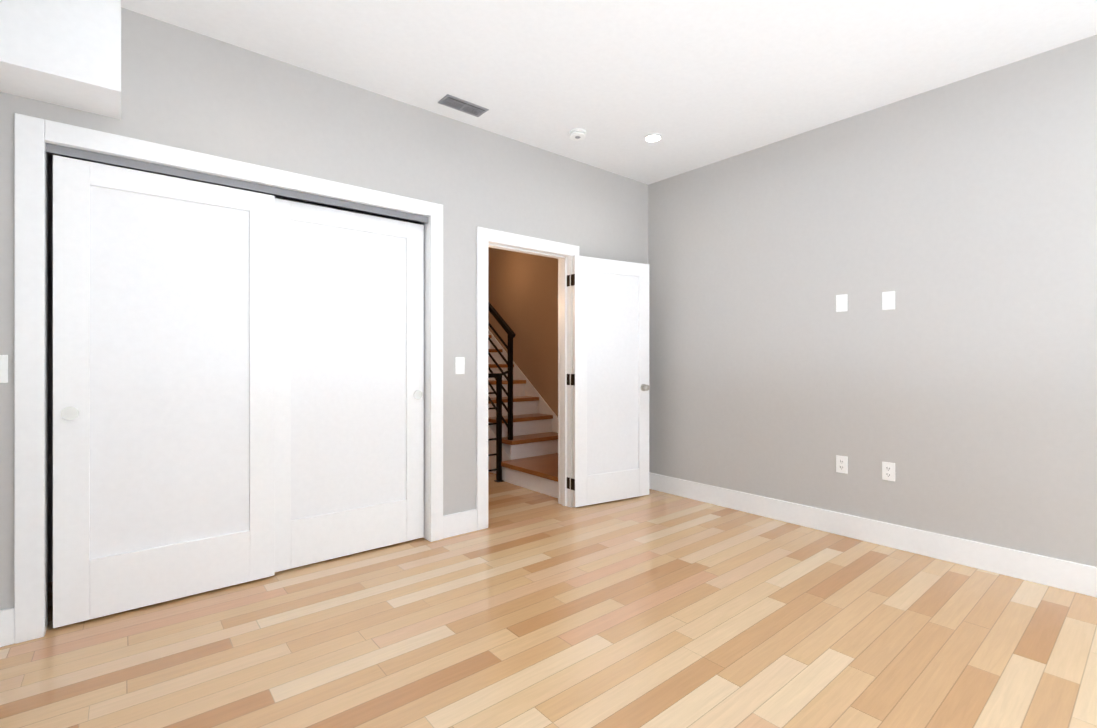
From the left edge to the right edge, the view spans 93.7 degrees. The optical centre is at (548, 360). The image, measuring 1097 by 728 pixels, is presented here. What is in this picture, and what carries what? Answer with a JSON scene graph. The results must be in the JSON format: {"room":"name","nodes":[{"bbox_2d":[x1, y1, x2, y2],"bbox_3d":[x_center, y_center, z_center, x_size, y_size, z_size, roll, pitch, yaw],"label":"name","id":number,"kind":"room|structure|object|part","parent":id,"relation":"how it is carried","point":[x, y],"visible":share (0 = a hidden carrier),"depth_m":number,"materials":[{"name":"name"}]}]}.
{"room":"empty bedroom","nodes":[
{"label":"empty bedroom","id":0,"kind":"room"},
{"bbox_2d":[48,154,557,582],"bbox_3d":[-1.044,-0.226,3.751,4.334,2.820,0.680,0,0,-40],"label":"wall","id":1,"kind":"structure","parent":0,"point":[523,294],"depth_m":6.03,"materials":[{"name":"paint"}]},
{"bbox_2d":[488,329,557,432],"bbox_3d":[-0.197,0.049,6.123,0.015,1.930,3.244,0,0,-40],"label":"trim","id":2,"kind":"structure","parent":1,"relation":"attached to","point":[543,405],"depth_m":6.15,"materials":[{"name":"white wood"}]},
{"bbox_2d":[0,7,647,609],"bbox_3d":[-0.785,-0.226,3.446,4.344,2.820,0.120,0,0,-40],"label":"wall","id":3,"kind":"structure","parent":0,"point":[186,89],"depth_m":3.08,"materials":[{"name":"grey paint"}]},
{"bbox_2d":[0,355,7,382],"bbox_3d":[-2.283,0.034,2.124,0.072,0.116,0.008,0,0,-40],"label":"light switch","id":4,"kind":"object","parent":3,"relation":"attached to","point":[3,368],"visible":1,"depth_m":2.14,"materials":[{"name":"white plastic"}]},
{"bbox_2d":[53,155,274,627],"bbox_3d":[-1.841,0.136,2.540,0.875,2.073,0.040,0,0,-40],"label":"sliding closet door","id":5,"kind":"structure","parent":3,"relation":"in","point":[163,388],"depth_m":2.49,"materials":[{"name":"white wood"}]},
{"bbox_2d":[14,113,442,643],"bbox_3d":[-1.508,0.074,2.835,1.988,2.220,0.140,0,0,-40],"label":"trim","id":6,"kind":"structure","parent":3,"relation":"attached to","point":[33,136],"depth_m":2.20,"materials":[{"name":"white wood"}]},
{"bbox_2d":[46,143,428,222],"bbox_3d":[-1.514,-0.926,2.841,1.806,0.038,0.093,0,0,-40],"label":"track rail","id":7,"kind":"object","parent":3,"relation":"attached to","point":[68,152],"visible":1,"depth_m":2.64,"materials":[{"name":"grey metal"}]},
{"bbox_2d":[275,198,423,571],"bbox_3d":[-1.195,0.136,3.129,0.930,2.073,0.040,0,0,-40],"label":"sliding closet door","id":8,"kind":"structure","parent":3,"relation":"in","point":[349,383],"depth_m":3.10,"materials":[{"name":"white wood"}]},
{"bbox_2d":[455,357,464,373],"bbox_3d":[-0.604,0.034,3.513,0.072,0.116,0.008,0,0,-40],"label":"light switch","id":9,"kind":"object","parent":3,"relation":"attached to","point":[459,365],"visible":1,"depth_m":3.51,"materials":[{"name":"white plastic"}]},
{"bbox_2d":[443,509,476,538],"bbox_3d":[-0.604,1.109,3.508,0.265,0.150,0.016,0,0,-40],"label":"baseboard","id":10,"kind":"structure","parent":3,"relation":"attached to","point":[454,524],"depth_m":3.50,"materials":[{"name":"white wood"}]},
{"bbox_2d":[476,227,578,529],"bbox_3d":[-0.172,0.124,3.956,0.970,2.120,0.164,0,0,-40],"label":"door frame","id":11,"kind":"structure","parent":3,"relation":"attached to","point":[562,253],"depth_m":3.91,"materials":[{"name":"white wood"}]},
{"bbox_2d":[571,255,649,506],"bbox_3d":[0.533,0.165,4.316,0.796,2.015,0.162,0,0,-31],"label":"door","id":12,"kind":"structure","parent":3,"relation":"in","point":[610,380],"depth_m":4.30,"materials":[{"name":"white wood"}]},
{"bbox_2d":[0,472,1096,727],"bbox_3d":[-0.490,1.234,3.184,4.464,0.100,7.740,0,0,-40],"label":"floor","id":13,"kind":"structure","parent":0,"point":[532,608],"depth_m":2.18,"materials":[{"name":"brown wood"}]},
{"bbox_2d":[488,301,557,497],"bbox_3d":[-0.925,-0.244,5.521,1.865,2.856,3.244,0,0,-40],"label":"stair","id":14,"kind":"structure","parent":13,"relation":"on","point":[522,444],"depth_m":5.31,"materials":[{"name":"brown wood"}]},
{"bbox_3d":[-1.369,-0.244,5.522,1.182,2.856,1.923,0,0,-40],"label":"railing","id":15,"kind":"part","parent":14,"relation":"part of","materials":[{"name":"black metal"}]},
{"bbox_2d":[121,0,1096,184],"bbox_3d":[-0.490,-1.686,3.184,4.464,0.100,7.740,0,0,-40],"label":"ceiling","id":16,"kind":"structure","parent":0,"point":[695,84],"depth_m":2.75,"materials":[{"name":"white paint"}]},
{"bbox_2d":[0,0,120,118],"bbox_3d":[-2.051,-1.376,2.113,0.454,0.520,0.320,0,0,-40],"label":"soffit beam","id":17,"kind":"structure","parent":16,"relation":"attached to","point":[65,53],"depth_m":2.05,"materials":[{"name":"white paint"}]},
{"bbox_2d":[438,94,488,116],"bbox_3d":[-0.545,-1.630,3.301,0.300,0.012,0.130,0,0,-40],"label":"ceiling vent","id":18,"kind":"object","parent":16,"relation":"in","point":[456,103],"visible":1,"depth_m":3.29,"materials":[{"name":"grey metal"}]},
{"bbox_2d":[569,128,585,140],"bbox_3d":[0.208,-1.617,3.684,0.124,0.038,0.124,0,0,-40],"label":"smoke detector","id":19,"kind":"object","parent":16,"relation":"attached to","point":[577,134],"visible":1,"depth_m":3.65,"materials":[{"name":"white plastic"}]},
{"bbox_2d":[643,133,663,142],"bbox_3d":[0.767,-1.631,3.770,0.150,0.010,0.150,0,0,-40],"label":"recessed light","id":20,"kind":"object","parent":16,"relation":"in","point":[652,138],"visible":0.98,"depth_m":3.77,"materials":[{"name":"white plastic"}]},
{"bbox_2d":[648,35,1096,566],"bbox_3d":[1.183,-0.226,4.568,0.120,2.820,7.740,0,0,-40],"label":"wall","id":21,"kind":"structure","parent":0,"point":[957,385],"depth_m":3.21,"materials":[{"name":"grey paint"}]},
{"bbox_2d":[836,455,847,473],"bbox_3d":[1.990,0.704,3.491,0.009,0.116,0.072,0,0,-40],"label":"electrical outlet","id":22,"kind":"object","parent":21,"relation":"attached to","point":[841,464],"visible":1,"depth_m":3.49,"materials":[{"name":"white plastic"}]},
{"bbox_2d":[836,294,847,311],"bbox_3d":[1.991,-0.391,3.492,0.008,0.116,0.072,0,0,-40],"label":"switch plate","id":23,"kind":"object","parent":21,"relation":"attached to","point":[842,303],"visible":1,"depth_m":3.49,"materials":[{"name":"white plastic"}]},
{"bbox_2d":[649,472,1096,597],"bbox_3d":[2.210,1.109,3.218,0.019,0.150,4.050,0,0,-40],"label":"baseboard","id":24,"kind":"structure","parent":21,"relation":"attached to","point":[1060,574],"depth_m":3.20,"materials":[{"name":"white wood"}]},
{"bbox_2d":[882,462,894,481],"bbox_3d":[2.167,0.706,3.278,0.009,0.116,0.072,0,0,-40],"label":"electrical outlet","id":25,"kind":"object","parent":21,"relation":"attached to","point":[888,471],"visible":1,"depth_m":3.27,"materials":[{"name":"white plastic"}]},
{"bbox_2d":[882,291,894,309],"bbox_3d":[2.167,-0.383,3.279,0.008,0.116,0.072,0,0,-40],"label":"switch plate","id":26,"kind":"object","parent":21,"relation":"attached to","point":[888,300],"visible":1,"depth_m":3.27,"materials":[{"name":"white plastic"}]}
]}

